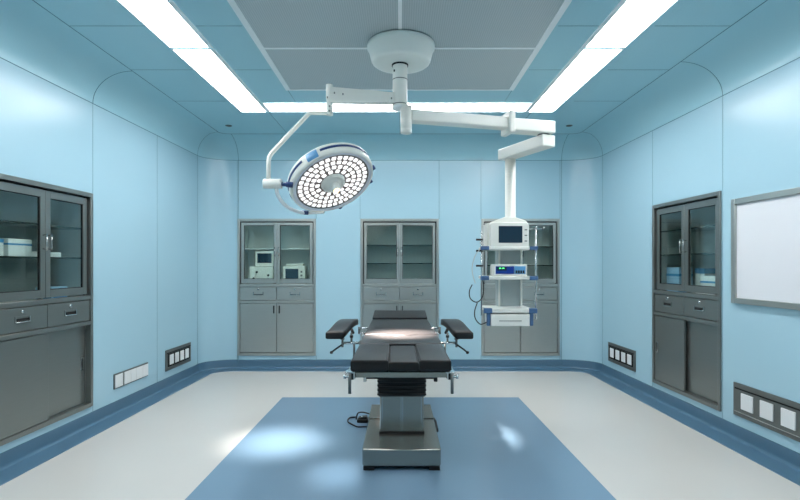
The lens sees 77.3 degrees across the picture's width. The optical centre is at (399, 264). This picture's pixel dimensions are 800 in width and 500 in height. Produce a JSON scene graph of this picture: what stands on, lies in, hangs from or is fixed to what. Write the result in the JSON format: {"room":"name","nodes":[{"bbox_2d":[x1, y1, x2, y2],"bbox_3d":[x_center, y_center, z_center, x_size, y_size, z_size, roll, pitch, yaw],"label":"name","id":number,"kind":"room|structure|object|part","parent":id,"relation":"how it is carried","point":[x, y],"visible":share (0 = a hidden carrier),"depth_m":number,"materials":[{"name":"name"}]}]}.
{"room":"operating room","nodes":[
{"label":"operating room","id":0,"kind":"room"},
{"bbox_2d":[0,58,197,452],"bbox_3d":[-2.522,-0.003,2.471,0.003,2.585,6.945,0,0,2],"label":"wall","id":1,"kind":"structure","parent":0,"point":[143,185],"depth_m":4.40,"materials":[{"name":"paint"}]},
{"bbox_2d":[0,173,92,445],"bbox_3d":[-2.655,0.282,3.526,0.383,1.700,0.975,0,0,2],"label":"upper cabinet","id":2,"kind":"object","parent":1,"relation":"attached to","point":[46,345],"visible":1,"depth_m":3.61,"materials":[{"name":"metal"}]},
{"bbox_2d":[0,239,3,255],"bbox_3d":[-2.666,-0.111,3.236,0.142,0.111,0.082,0,0,2],"label":"carton","id":3,"kind":"object","parent":2,"relation":"on","point":[1,240],"visible":0.83,"depth_m":3.26,"materials":[{"name":"white cardboard"}]},
{"bbox_2d":[0,238,31,256],"bbox_3d":[-2.641,-0.114,3.390,0.142,0.117,0.202,0,0,2],"label":"carton","id":4,"kind":"object","parent":2,"relation":"on","point":[11,247],"visible":0.8,"depth_m":3.36,"materials":[{"name":"white cardboard"}]},
{"bbox_3d":[-2.513,-0.143,3.297,0.022,0.757,0.442,0,0,2],"label":"glass door","id":5,"kind":"part","parent":2,"relation":"part of","materials":[{"name":"glass"}]},
{"bbox_3d":[-2.482,0.361,3.292,0.015,0.042,0.126,0,0,2],"label":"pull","id":6,"kind":"part","parent":2,"relation":"part of","materials":[{"name":"black"}]},
{"bbox_3d":[-2.501,0.362,3.292,0.026,0.160,0.450,0,0,2],"label":"drawer","id":7,"kind":"part","parent":2,"relation":"part of","materials":[{"name":"metal"}]},
{"bbox_3d":[-2.499,0.791,3.300,0.018,0.614,0.466,0,0,2],"label":"sliding door","id":8,"kind":"part","parent":2,"relation":"part of","materials":[{"name":"metal"}]},
{"bbox_2d":[32,251,36,256],"bbox_3d":[-2.646,-0.074,3.560,0.100,0.038,0.085,0,0,2],"label":"carton","id":9,"kind":"object","parent":2,"relation":"on","point":[34,253],"visible":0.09,"depth_m":3.55,"materials":[{"name":"white cardboard"}]},
{"bbox_2d":[0,219,80,229],"bbox_3d":[-2.689,-0.282,3.527,0.295,0.011,0.915,0,0,2],"label":"shelf","id":10,"kind":"object","parent":2,"relation":"attached to","point":[4,224],"depth_m":3.64,"materials":[{"name":"clear glass"}]},
{"bbox_2d":[0,256,80,258],"bbox_3d":[-2.689,-0.050,3.527,0.295,0.011,0.915,0,0,2],"label":"shelf","id":11,"kind":"object","parent":2,"relation":"attached to","point":[1,257],"depth_m":3.67,"materials":[{"name":"clear glass"}]},
{"bbox_3d":[-2.481,-0.158,3.496,0.032,0.117,0.009,0,0,2],"label":"handle","id":12,"kind":"part","parent":2,"relation":"part of","materials":[{"name":"silver metal"}]},
{"bbox_3d":[-2.479,-0.158,3.544,0.032,0.117,0.009,0,0,2],"label":"handle","id":13,"kind":"part","parent":2,"relation":"part of","materials":[{"name":"silver metal"}]},
{"bbox_2d":[36,286,66,298],"bbox_3d":[-2.628,0.212,3.775,0.122,0.088,0.172,0,0,2],"label":"carton","id":14,"kind":"object","parent":2,"relation":"in","point":[51,287],"visible":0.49,"depth_m":3.76,"materials":[{"name":"blue cardboard"}]},
{"bbox_2d":[50,252,60,256],"bbox_3d":[-2.629,-0.073,3.750,0.100,0.036,0.110,0,0,2],"label":"carton","id":15,"kind":"object","parent":2,"relation":"in","point":[52,254],"visible":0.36,"depth_m":3.74,"materials":[{"name":"white cardboard"}]},
{"bbox_3d":[-2.518,0.791,3.742,0.018,0.614,0.466,0,0,2],"label":"sliding door","id":16,"kind":"part","parent":2,"relation":"part of","materials":[{"name":"metal"}]},
{"bbox_3d":[-2.498,-0.143,3.744,0.022,0.757,0.442,0,0,2],"label":"glass door","id":17,"kind":"part","parent":2,"relation":"part of","materials":[{"name":"glass"}]},
{"bbox_3d":[-2.486,0.362,3.748,0.026,0.160,0.450,0,0,2],"label":"drawer","id":18,"kind":"part","parent":2,"relation":"part of","materials":[{"name":"metal"}]},
{"bbox_3d":[-2.467,0.361,3.748,0.015,0.042,0.126,0,0,2],"label":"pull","id":19,"kind":"part","parent":2,"relation":"part of","materials":[{"name":"black"}]},
{"bbox_2d":[0,364,209,485],"bbox_3d":[-2.434,1.235,2.467,0.180,0.109,6.944,0,0,2],"label":"baseboard","id":20,"kind":"structure","parent":1,"relation":"attached to","point":[14,462],"depth_m":3.84,"materials":[{"name":"blue plastic"}]},
{"bbox_2d":[113,362,147,389],"bbox_3d":[-2.444,1.009,4.562,0.016,0.130,0.540,0,0,2],"label":"switch panel","id":21,"kind":"object","parent":1,"relation":"attached to","point":[125,377],"visible":1,"depth_m":4.51,"materials":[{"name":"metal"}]},
{"bbox_2d":[165,342,190,371],"bbox_3d":[-2.412,1.000,5.459,0.020,0.216,0.571,0,0,2],"label":"panel","id":22,"kind":"object","parent":1,"relation":"attached to","point":[177,356],"visible":1,"depth_m":5.42,"materials":[{"name":"metal"}]},
{"bbox_2d":[170,354,173,364],"bbox_3d":[-2.413,1.000,5.284,0.009,0.104,0.080,0,0,2],"label":"socket","id":23,"kind":"object","parent":22,"relation":"attached to","point":[171,355],"depth_m":5.29,"materials":[{"name":"white plastic"}]},
{"bbox_2d":[175,352,178,362],"bbox_3d":[-2.409,1.000,5.401,0.009,0.104,0.080,0,0,2],"label":"socket","id":24,"kind":"object","parent":22,"relation":"attached to","point":[176,353],"depth_m":5.40,"materials":[{"name":"white plastic"}]},
{"bbox_2d":[180,350,183,359],"bbox_3d":[-2.405,1.000,5.517,0.009,0.104,0.080,0,0,2],"label":"socket","id":25,"kind":"object","parent":22,"relation":"attached to","point":[181,351],"depth_m":5.51,"materials":[{"name":"white plastic"}]},
{"bbox_2d":[185,348,188,357],"bbox_3d":[-2.401,1.000,5.634,0.009,0.104,0.080,0,0,2],"label":"socket","id":26,"kind":"object","parent":22,"relation":"attached to","point":[186,349],"depth_m":5.63,"materials":[{"name":"white plastic"}]},
{"bbox_2d":[0,0,799,160],"bbox_3d":[0.000,-1.425,2.611,5.280,0.266,7.223,0,0,0],"label":"ceiling cove","id":27,"kind":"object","parent":1,"relation":"attached to","point":[33,39],"depth_m":4.24,"materials":[{"name":"paint"}]},
{"bbox_2d":[0,371,799,499],"bbox_3d":[0.000,1.339,2.585,5.500,0.102,7.370,0,0,0],"label":"floor","id":28,"kind":"structure","parent":0,"point":[165,450],"depth_m":3.46,"materials":[{"name":"plastic"}]},
{"bbox_2d":[347,412,369,427],"bbox_3d":[-0.348,1.241,4.063,0.131,0.097,0.296,0,0,-34],"label":"power cable","id":29,"kind":"object","parent":28,"relation":"on","point":[358,412],"visible":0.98,"depth_m":4.05,"materials":[{"name":"black rubber"}]},
{"bbox_2d":[357,415,368,422],"bbox_3d":[-0.305,1.264,4.100,0.090,0.048,0.080,0,0,0],"label":"foot pedal","id":30,"kind":"object","parent":28,"relation":"on","point":[361,419],"visible":0.98,"depth_m":4.07,"materials":[{"name":"black plastic"}]},
{"bbox_2d":[326,310,472,469],"bbox_3d":[-0.004,0.868,3.776,1.094,0.841,2.307,0,0,0],"label":"table","id":31,"kind":"object","parent":28,"relation":"on","point":[400,349],"visible":1,"depth_m":3.35,"materials":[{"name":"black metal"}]},
{"bbox_3d":[0.007,0.598,3.725,0.488,0.055,2.150,0,0,0],"label":"frame","id":32,"kind":"part","parent":31,"relation":"part of","materials":[{"name":"silver metal"}]},
{"bbox_3d":[0.468,0.633,3.776,0.108,0.083,0.024,0,0,11],"label":"lever","id":33,"kind":"part","parent":31,"relation":"part of","materials":[{"name":"black metal"}]},
{"bbox_2d":[198,156,601,363],"bbox_3d":[0.000,-0.003,6.081,4.812,2.585,0.282,0,0,0],"label":"wall","id":34,"kind":"structure","parent":0,"point":[459,194],"depth_m":6.22,"materials":[{"name":"paint"}]},
{"bbox_2d":[237,219,315,355],"bbox_3d":[-1.533,0.282,6.389,0.975,1.700,0.383,0,0,0],"label":"upper cabinet","id":35,"kind":"object","parent":34,"relation":"attached to","point":[278,319],"visible":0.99,"depth_m":6.21,"materials":[{"name":"silver metal"}]},
{"bbox_3d":[-1.761,0.362,6.227,0.450,0.160,0.026,0,0,0],"label":"drawer","id":36,"kind":"part","parent":35,"relation":"part of","materials":[{"name":"silver metal"}]},
{"bbox_3d":[-1.761,0.789,6.226,0.450,0.610,0.024,0,0,0],"label":"door","id":37,"kind":"part","parent":35,"relation":"part of","materials":[{"name":"silver metal"}]},
{"bbox_3d":[-1.756,-0.143,6.239,0.442,0.757,0.022,0,0,0],"label":"glass door","id":38,"kind":"part","parent":35,"relation":"part of","materials":[{"name":"clear glass"}]},
{"bbox_2d":[250,266,275,283],"bbox_3d":[-1.740,0.140,6.374,0.296,0.232,0.212,0,0,0],"label":"instrument box","id":39,"kind":"object","parent":35,"relation":"in","point":[256,272],"visible":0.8,"depth_m":6.28,"materials":[{"name":"white plastic"}]},
{"bbox_2d":[255,251,273,265],"bbox_3d":[-1.705,-0.072,6.378,0.235,0.190,0.184,0,0,0],"label":"patient monitor","id":40,"kind":"object","parent":39,"relation":"on","point":[262,258],"visible":0.84,"depth_m":6.29,"materials":[{"name":"white plastic"}]},
{"bbox_2d":[245,248,309,249],"bbox_3d":[-1.533,-0.197,6.425,0.915,0.012,0.290,0,0,0],"label":"shelf","id":41,"kind":"object","parent":35,"relation":"attached to","point":[245,248],"depth_m":6.32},
{"bbox_3d":[-1.310,-0.143,6.239,0.442,0.757,0.022,0,0,0],"label":"glass door","id":42,"kind":"part","parent":35,"relation":"part of","materials":[{"name":"clear glass"}]},
{"bbox_3d":[-1.305,0.362,6.227,0.450,0.160,0.026,0,0,0],"label":"drawer","id":43,"kind":"part","parent":35,"relation":"part of","materials":[{"name":"silver metal"}]},
{"bbox_3d":[-1.305,0.789,6.226,0.450,0.610,0.024,0,0,0],"label":"door","id":44,"kind":"part","parent":35,"relation":"part of","materials":[{"name":"silver metal"}]},
{"bbox_2d":[283,266,307,283],"bbox_3d":[-1.335,0.139,6.377,0.280,0.235,0.186,0,0,0],"label":"patient monitor","id":45,"kind":"object","parent":35,"relation":"on","point":[289,272],"visible":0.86,"depth_m":6.29,"materials":[{"name":"white plastic"}]},
{"bbox_2d":[286,264,304,265],"bbox_3d":[-1.335,0.005,6.380,0.220,0.030,0.120,0,0,0],"label":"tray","id":46,"kind":"object","parent":45,"relation":"on","point":[286,264],"visible":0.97,"depth_m":6.32,"materials":[{"name":"plastic"}]},
{"bbox_2d":[360,219,438,339],"bbox_3d":[-0.005,0.282,6.389,0.975,1.700,0.383,0,0,0],"label":"upper cabinet","id":47,"kind":"object","parent":34,"relation":"attached to","point":[396,253],"visible":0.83,"depth_m":6.23,"materials":[{"name":"silver metal"}]},
{"bbox_3d":[-0.233,0.362,6.227,0.450,0.160,0.026,0,0,0],"label":"drawer","id":48,"kind":"part","parent":47,"relation":"part of","materials":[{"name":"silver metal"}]},
{"bbox_3d":[-0.233,0.789,6.226,0.450,0.610,0.024,0,0,0],"label":"door","id":49,"kind":"part","parent":47,"relation":"part of","materials":[{"name":"silver metal"}]},
{"bbox_3d":[-0.228,-0.143,6.239,0.442,0.757,0.022,0,0,0],"label":"glass door","id":50,"kind":"part","parent":47,"relation":"part of","materials":[{"name":"clear glass"}]},
{"bbox_2d":[367,245,431,245],"bbox_3d":[-0.005,-0.242,6.423,0.915,0.011,0.295,0,0,0],"label":"shelf","id":51,"kind":"object","parent":47,"relation":"attached to","point":[367,245],"depth_m":6.28,"materials":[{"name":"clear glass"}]},
{"bbox_2d":[367,263,431,263],"bbox_3d":[-0.005,-0.013,6.423,0.915,0.011,0.295,0,0,0],"label":"shelf","id":52,"kind":"object","parent":47,"relation":"attached to","point":[367,263],"depth_m":6.28,"materials":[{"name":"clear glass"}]},
{"bbox_3d":[0.218,-0.143,6.239,0.442,0.757,0.022,0,0,0],"label":"glass door","id":53,"kind":"part","parent":47,"relation":"part of","materials":[{"name":"clear glass"}]},
{"bbox_3d":[0.223,0.362,6.227,0.450,0.160,0.026,0,0,0],"label":"drawer","id":54,"kind":"part","parent":47,"relation":"part of","materials":[{"name":"silver metal"}]},
{"bbox_3d":[0.223,0.789,6.226,0.450,0.610,0.024,0,0,0],"label":"door","id":55,"kind":"part","parent":47,"relation":"part of","materials":[{"name":"silver metal"}]},
{"bbox_2d":[198,359,601,373],"bbox_3d":[0.000,1.235,6.050,4.816,0.109,0.343,0,0,0],"label":"baseboard","id":56,"kind":"structure","parent":34,"relation":"attached to","point":[209,367],"depth_m":6.21,"materials":[{"name":"blue plastic"}]},
{"bbox_2d":[481,219,559,355],"bbox_3d":[1.499,0.282,6.389,0.975,1.700,0.383,0,0,0],"label":"cabinet","id":57,"kind":"object","parent":34,"relation":"attached to","point":[542,338],"visible":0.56,"depth_m":6.21,"materials":[{"name":"silver metal"}]},
{"bbox_3d":[1.276,-0.143,6.239,0.442,0.757,0.022,0,0,0],"label":"glass door","id":58,"kind":"part","parent":57,"relation":"part of","materials":[{"name":"clear glass"}]},
{"bbox_3d":[1.271,0.362,6.227,0.450,0.160,0.026,0,0,0],"label":"drawer","id":59,"kind":"part","parent":57,"relation":"part of","materials":[{"name":"silver metal"}]},
{"bbox_3d":[1.271,0.789,6.226,0.450,0.610,0.024,0,0,0],"label":"door","id":60,"kind":"part","parent":57,"relation":"part of","materials":[{"name":"silver metal"}]},
{"bbox_3d":[1.727,0.789,6.226,0.450,0.610,0.024,0,0,0],"label":"door","id":61,"kind":"part","parent":57,"relation":"part of","materials":[{"name":"silver metal"}]},
{"bbox_3d":[1.722,-0.143,6.239,0.442,0.757,0.022,0,0,0],"label":"glass door","id":62,"kind":"part","parent":57,"relation":"part of","materials":[{"name":"clear glass"}]},
{"bbox_3d":[1.727,0.362,6.227,0.450,0.160,0.026,0,0,0],"label":"drawer","id":63,"kind":"part","parent":57,"relation":"part of","materials":[{"name":"silver metal"}]},
{"bbox_2d":[34,0,765,133],"bbox_3d":[0.000,-1.556,2.477,4.390,0.003,6.953,0,0,0],"label":"ceiling","id":64,"kind":"structure","parent":0,"point":[685,27],"depth_m":3.87,"materials":[{"name":"paint"}]},
{"bbox_2d":[117,0,213,47],"bbox_3d":[-1.507,-1.552,2.852,0.345,0.006,1.457,0,0,0],"label":"recessed light","id":65,"kind":"object","parent":64,"relation":"in","point":[164,19],"visible":1,"depth_m":3.21,"materials":[{"name":"white plastic"}]},
{"bbox_2d":[171,48,268,111],"bbox_3d":[-1.487,-1.552,4.342,0.321,0.006,1.488,0,0,0],"label":"recessed light","id":66,"kind":"object","parent":64,"relation":"in","point":[208,63],"visible":1,"depth_m":4.13,"materials":[{"name":"white plastic"}]},
{"bbox_2d":[262,102,395,111],"bbox_3d":[-0.659,-1.552,4.940,1.330,0.006,0.284,0,0,0],"label":"recessed light","id":67,"kind":"object","parent":64,"relation":"in","point":[271,106],"visible":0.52,"depth_m":4.94,"materials":[{"name":"white plastic"}]},
{"bbox_3d":[-0.659,-1.552,4.940,1.330,0.006,0.284,0,0,0],"label":"frame","id":68,"kind":"part","parent":67,"relation":"part of","materials":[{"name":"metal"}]},
{"bbox_2d":[227,0,571,90],"bbox_3d":[-0.003,-1.551,3.158,2.025,0.008,2.589,0,0,0],"label":"ceiling panel","id":69,"kind":"object","parent":64,"relation":"in","point":[309,45],"visible":0.84,"depth_m":3.40,"materials":[{"name":"metal"}]},
{"bbox_3d":[-0.492,-1.553,3.158,0.960,0.004,0.831,0,0,0],"label":"perforated panel","id":70,"kind":"part","parent":69,"relation":"part of","materials":[{"name":"grey metal"}]},
{"bbox_3d":[-0.492,-1.553,4.013,0.960,0.004,0.831,0,0,0],"label":"perforated panel","id":71,"kind":"part","parent":69,"relation":"part of","materials":[{"name":"grey metal"}]},
{"bbox_2d":[367,30,434,111],"bbox_3d":[0.007,-1.319,3.526,0.476,0.457,0.476,0,0,0],"label":"ceiling mount","id":72,"kind":"object","parent":69,"relation":"hanging from","point":[399,53],"depth_m":3.41,"materials":[{"name":"white metal"}]},
{"bbox_2d":[262,84,393,214],"bbox_3d":[-0.470,-0.810,3.515,0.861,0.895,0.580,0,0,0],"label":"lamp","id":73,"kind":"object","parent":72,"relation":"hanging from","point":[331,176],"visible":1,"depth_m":3.46,"materials":[{"name":"white metal"}]},
{"bbox_3d":[-0.571,-0.705,3.245,0.097,0.088,0.035,0,0,6],"label":"touch panel","id":74,"kind":"part","parent":73,"relation":"part of","materials":[{"name":"blue plastic"}]},
{"bbox_3d":[-0.470,-0.573,3.502,0.483,0.316,0.469,0,0,0],"label":"plate","id":75,"kind":"part","parent":73,"relation":"part of","materials":[{"name":"white plastic"}]},
{"bbox_3d":[-0.452,-0.536,3.482,0.064,0.074,0.076,0,0,-42],"label":"sterile handle","id":76,"kind":"part","parent":73,"relation":"part of","materials":[{"name":"white plastic"}]},
{"bbox_3d":[-0.267,-1.184,3.509,0.454,0.112,0.062,0,0,0],"label":"spring arm","id":77,"kind":"part","parent":73,"relation":"part of","materials":[{"name":"white metal"}]},
{"bbox_2d":[400,105,554,325],"bbox_3d":[0.538,-0.321,3.923,1.259,1.628,0.654,0,0,-15],"label":"pendant","id":78,"kind":"object","parent":72,"relation":"hanging from","point":[508,309],"visible":0.98,"depth_m":3.98,"materials":[{"name":"white metal"}]},
{"bbox_3d":[0.435,-1.052,3.645,0.754,0.080,0.100,0,0,-15],"label":"first arm","id":79,"kind":"part","parent":78,"relation":"part of","materials":[{"name":"white metal"}]},
{"bbox_2d":[469,280,483,302],"bbox_3d":[0.608,0.204,3.985,0.122,0.201,0.020,0,0,0],"label":"lead","id":80,"kind":"object","parent":78,"relation":"hanging from","point":[482,280],"visible":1,"depth_m":3.98,"materials":[{"name":"black rubber"}]},
{"bbox_2d":[472,248,480,281],"bbox_3d":[0.612,0.009,3.993,0.082,0.283,0.010,0,0,-8],"label":"lead","id":81,"kind":"object","parent":78,"relation":"hanging from","point":[480,248],"visible":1,"depth_m":3.99,"materials":[{"name":"grey rubber"}]},
{"bbox_2d":[474,303,486,324],"bbox_3d":[0.640,0.392,3.981,0.103,0.177,0.011,0,0,-3],"label":"lead","id":82,"kind":"object","parent":78,"relation":"hanging from","point":[476,303],"visible":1,"depth_m":3.98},
{"bbox_3d":[0.709,0.438,4.010,0.027,0.105,0.040,0,0,0],"label":"corner post","id":83,"kind":"part","parent":78,"relation":"part of","materials":[{"name":"blue plastic"}]},
{"bbox_2d":[479,275,529,279],"bbox_3d":[0.873,0.108,4.145,0.395,0.028,0.310,0,0,0],"label":"shelf","id":84,"kind":"object","parent":78,"relation":"attached to","point":[484,277],"depth_m":3.99,"materials":[{"name":"white plastic"}]},
{"bbox_2d":[479,246,529,250],"bbox_3d":[0.873,-0.131,4.145,0.395,0.026,0.310,0,0,0],"label":"shelf","id":85,"kind":"object","parent":78,"relation":"attached to","point":[484,248],"depth_m":3.99,"materials":[{"name":"white plastic"}]},
{"bbox_2d":[482,305,528,312],"bbox_3d":[0.882,0.369,4.145,0.365,0.035,0.310,0,0,0],"label":"shelf","id":86,"kind":"object","parent":78,"relation":"attached to","point":[488,308],"depth_m":3.99,"materials":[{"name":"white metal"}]},
{"bbox_3d":[0.880,0.445,4.133,0.310,0.096,0.295,0,0,0],"label":"drawer","id":87,"kind":"part","parent":78,"relation":"part of","materials":[{"name":"white metal"}]},
{"bbox_2d":[490,264,526,275],"bbox_3d":[0.885,0.046,4.082,0.270,0.095,0.157,0,0,0],"label":"monitor","id":88,"kind":"object","parent":78,"relation":"on","point":[495,269],"visible":0.99,"depth_m":4.01,"materials":[{"name":"white plastic"}]},
{"bbox_3d":[0.962,0.045,4.009,0.090,0.062,0.006,0,0,0],"label":"key panel","id":89,"kind":"part","parent":88,"relation":"part of","materials":[{"name":"blue plastic"}]},
{"bbox_2d":[489,222,528,245],"bbox_3d":[0.880,-0.241,4.048,0.310,0.195,0.095,0,0,0],"label":"patient monitor","id":90,"kind":"object","parent":78,"relation":"on","point":[500,233],"visible":0.91,"depth_m":4.00,"materials":[{"name":"white plastic"}]},
{"bbox_3d":[1.012,-0.941,4.055,0.124,0.092,0.580,0,0,-24],"label":"second arm","id":91,"kind":"part","parent":78,"relation":"part of","materials":[{"name":"white metal"}]},
{"bbox_3d":[1.052,0.438,4.010,0.027,0.105,0.040,0,0,0],"label":"corner post","id":92,"kind":"part","parent":78,"relation":"part of","materials":[{"name":"blue plastic"}]},
{"bbox_3d":[0.976,-1.039,3.786,0.385,0.092,0.124,0,0,-15],"label":"first arm","id":93,"kind":"part","parent":78,"relation":"part of","materials":[{"name":"white metal"}]},
{"bbox_3d":[0.489,-1.553,4.013,0.955,0.004,0.831,0,0,0],"label":"perforated panel","id":94,"kind":"part","parent":69,"relation":"part of","materials":[{"name":"grey metal"}]},
{"bbox_3d":[0.489,-1.553,3.158,0.955,0.004,0.831,0,0,0],"label":"perforated panel","id":95,"kind":"part","parent":69,"relation":"part of","materials":[{"name":"grey metal"}]},
{"bbox_2d":[407,102,532,111],"bbox_3d":[0.635,-1.552,4.940,1.283,0.006,0.284,0,0,0],"label":"recessed light","id":96,"kind":"object","parent":64,"relation":"in","point":[433,106],"visible":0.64,"depth_m":4.91,"materials":[{"name":"white plastic"}]},
{"bbox_2d":[526,48,623,111],"bbox_3d":[1.443,-1.552,4.342,0.334,0.006,1.488,0,0,0],"label":"recessed light","id":97,"kind":"object","parent":64,"relation":"in","point":[585,63],"visible":1,"depth_m":4.13,"materials":[{"name":"white plastic"}]},
{"bbox_2d":[581,0,677,47],"bbox_3d":[1.477,-1.552,2.852,0.366,0.006,1.457,0,0,0],"label":"recessed light","id":98,"kind":"object","parent":64,"relation":"in","point":[628,19],"visible":1,"depth_m":3.21,"materials":[{"name":"white plastic"}]},
{"bbox_2d":[602,58,799,452],"bbox_3d":[2.522,-0.003,2.471,0.003,2.585,6.945,0,0,-2],"label":"wall","id":99,"kind":"structure","parent":0,"point":[744,142],"depth_m":3.84,"materials":[{"name":"paint"}]},
{"bbox_2d":[608,342,635,371],"bbox_3d":[2.412,1.000,5.461,0.021,0.216,0.617,0,0,-2],"label":"panel","id":100,"kind":"object","parent":99,"relation":"attached to","point":[622,356],"visible":1,"depth_m":5.42,"materials":[{"name":"metal"}]},
{"bbox_2d":[610,348,613,357],"bbox_3d":[2.400,1.000,5.662,0.009,0.104,0.085,0,0,-2],"label":"socket","id":101,"kind":"object","parent":100,"relation":"attached to","point":[611,349],"depth_m":5.65,"materials":[{"name":"white plastic"}]},
{"bbox_2d":[615,350,618,359],"bbox_3d":[2.404,1.000,5.528,0.009,0.104,0.085,0,0,-2],"label":"socket","id":102,"kind":"object","parent":100,"relation":"attached to","point":[616,351],"depth_m":5.53,"materials":[{"name":"white plastic"}]},
{"bbox_2d":[621,352,624,362],"bbox_3d":[2.409,1.000,5.394,0.009,0.104,0.085,0,0,-2],"label":"socket","id":103,"kind":"object","parent":100,"relation":"attached to","point":[622,353],"depth_m":5.40,"materials":[{"name":"white plastic"}]},
{"bbox_2d":[627,354,631,364],"bbox_3d":[2.413,1.000,5.260,0.009,0.104,0.085,0,0,-2],"label":"socket","id":104,"kind":"object","parent":100,"relation":"attached to","point":[629,356],"depth_m":5.25,"materials":[{"name":"white plastic"}]},
{"bbox_2d":[652,191,721,410],"bbox_3d":[2.628,0.282,4.342,0.383,1.700,0.975,0,0,-2],"label":"upper cabinet","id":105,"kind":"object","parent":99,"relation":"attached to","point":[686,232],"visible":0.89,"depth_m":4.37,"materials":[{"name":"metal"}]},
{"bbox_3d":[2.439,0.361,4.564,0.015,0.042,0.126,0,0,-2],"label":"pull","id":106,"kind":"part","parent":105,"relation":"part of","materials":[{"name":"black"}]},
{"bbox_3d":[2.459,0.362,4.564,0.026,0.160,0.450,0,0,-2],"label":"drawer","id":107,"kind":"part","parent":105,"relation":"part of","materials":[{"name":"metal"}]},
{"bbox_3d":[2.457,0.791,4.557,0.018,0.614,0.466,0,0,-2],"label":"sliding door","id":108,"kind":"part","parent":105,"relation":"part of","materials":[{"name":"metal"}]},
{"bbox_3d":[2.471,-0.143,4.560,0.022,0.757,0.442,0,0,-2],"label":"glass door","id":109,"kind":"part","parent":105,"relation":"part of","materials":[{"name":"glass"}]},
{"bbox_2d":[666,267,692,291],"bbox_3d":[2.618,0.141,4.686,0.132,0.230,0.202,0,0,-2],"label":"carton","id":110,"kind":"object","parent":105,"relation":"in","point":[673,274],"visible":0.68,"depth_m":4.64,"materials":[{"name":"blue cardboard"}]},
{"bbox_2d":[661,225,714,232],"bbox_3d":[2.662,-0.312,4.343,0.295,0.011,0.915,0,0,-2],"label":"shelf","id":111,"kind":"object","parent":105,"relation":"attached to","point":[711,228],"depth_m":4.51,"materials":[{"name":"clear glass"}]},
{"bbox_2d":[661,253,714,255],"bbox_3d":[2.662,-0.089,4.343,0.295,0.011,0.915,0,0,-2],"label":"shelf","id":112,"kind":"object","parent":105,"relation":"attached to","point":[662,254],"depth_m":4.58,"materials":[{"name":"clear glass"}]},
{"bbox_2d":[696,278,699,293],"bbox_3d":[2.621,0.186,4.296,0.100,0.140,0.100,0,0,-2],"label":"carton","id":113,"kind":"object","parent":105,"relation":"in","point":[697,279],"visible":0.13,"depth_m":4.31,"materials":[{"name":"white cardboard"}]},
{"bbox_3d":[2.455,0.361,4.107,0.015,0.042,0.126,0,0,-2],"label":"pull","id":114,"kind":"part","parent":105,"relation":"part of","materials":[{"name":"black metal"}]},
{"bbox_3d":[2.474,0.362,4.108,0.026,0.160,0.450,0,0,-2],"label":"drawer","id":115,"kind":"part","parent":105,"relation":"part of","materials":[{"name":"metal"}]},
{"bbox_3d":[2.486,-0.143,4.114,0.022,0.757,0.442,0,0,-2],"label":"glass door","id":116,"kind":"part","parent":105,"relation":"part of","materials":[{"name":"glass"}]},
{"bbox_3d":[2.506,0.791,4.117,0.018,0.614,0.466,0,0,-2],"label":"sliding door","id":117,"kind":"part","parent":105,"relation":"part of","materials":[{"name":"metal"}]},
{"bbox_2d":[695,268,714,284],"bbox_3d":[2.697,0.145,4.414,0.102,0.221,0.132,0,0,-2],"label":"carton","id":118,"kind":"object","parent":105,"relation":"in","point":[699,272],"visible":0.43,"depth_m":4.38,"materials":[{"name":"cardboard"}]},
{"bbox_2d":[700,276,716,294],"bbox_3d":[2.606,0.176,4.141,0.122,0.160,0.192,0,0,-2],"label":"carton","id":119,"kind":"object","parent":105,"relation":"in","point":[704,280],"visible":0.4,"depth_m":4.14,"materials":[{"name":"white cardboard"}]},
{"bbox_2d":[590,364,799,485],"bbox_3d":[2.434,1.235,2.467,0.180,0.109,6.944,0,0,-2],"label":"baseboard","id":120,"kind":"structure","parent":99,"relation":"attached to","point":[785,462],"depth_m":3.86,"materials":[{"name":"blue plastic"}]},
{"bbox_2d":[731,187,799,309],"bbox_3d":[2.486,-0.099,3.079,0.030,0.765,1.255,0,0,-2],"label":"panel board","id":121,"kind":"object","parent":99,"relation":"attached to","point":[765,228],"visible":1,"depth_m":3.37,"materials":[{"name":"silver metal"}]},
{"bbox_2d":[733,382,799,441],"bbox_3d":[2.489,0.988,3.162,0.021,0.240,1.085,0,0,-2],"label":"panel","id":122,"kind":"object","parent":99,"relation":"attached to","point":[780,415],"visible":1,"depth_m":3.36,"materials":[{"name":"metal"}]},
{"bbox_2d":[741,393,752,413],"bbox_3d":[2.470,0.988,3.560,0.009,0.115,0.114,0,0,-2],"label":"socket","id":123,"kind":"object","parent":122,"relation":"attached to","point":[746,398],"depth_m":3.56,"materials":[{"name":"white plastic"}]},
{"bbox_2d":[760,400,773,421],"bbox_3d":[2.476,0.988,3.378,0.009,0.115,0.114,0,0,-2],"label":"socket","id":124,"kind":"object","parent":122,"relation":"attached to","point":[766,406],"depth_m":3.37,"materials":[{"name":"white plastic"}]},
{"bbox_2d":[781,408,795,430],"bbox_3d":[2.482,0.988,3.196,0.009,0.115,0.114,0,0,-2],"label":"socket","id":125,"kind":"object","parent":122,"relation":"attached to","point":[788,415],"depth_m":3.19,"materials":[{"name":"white plastic"}]}
]}

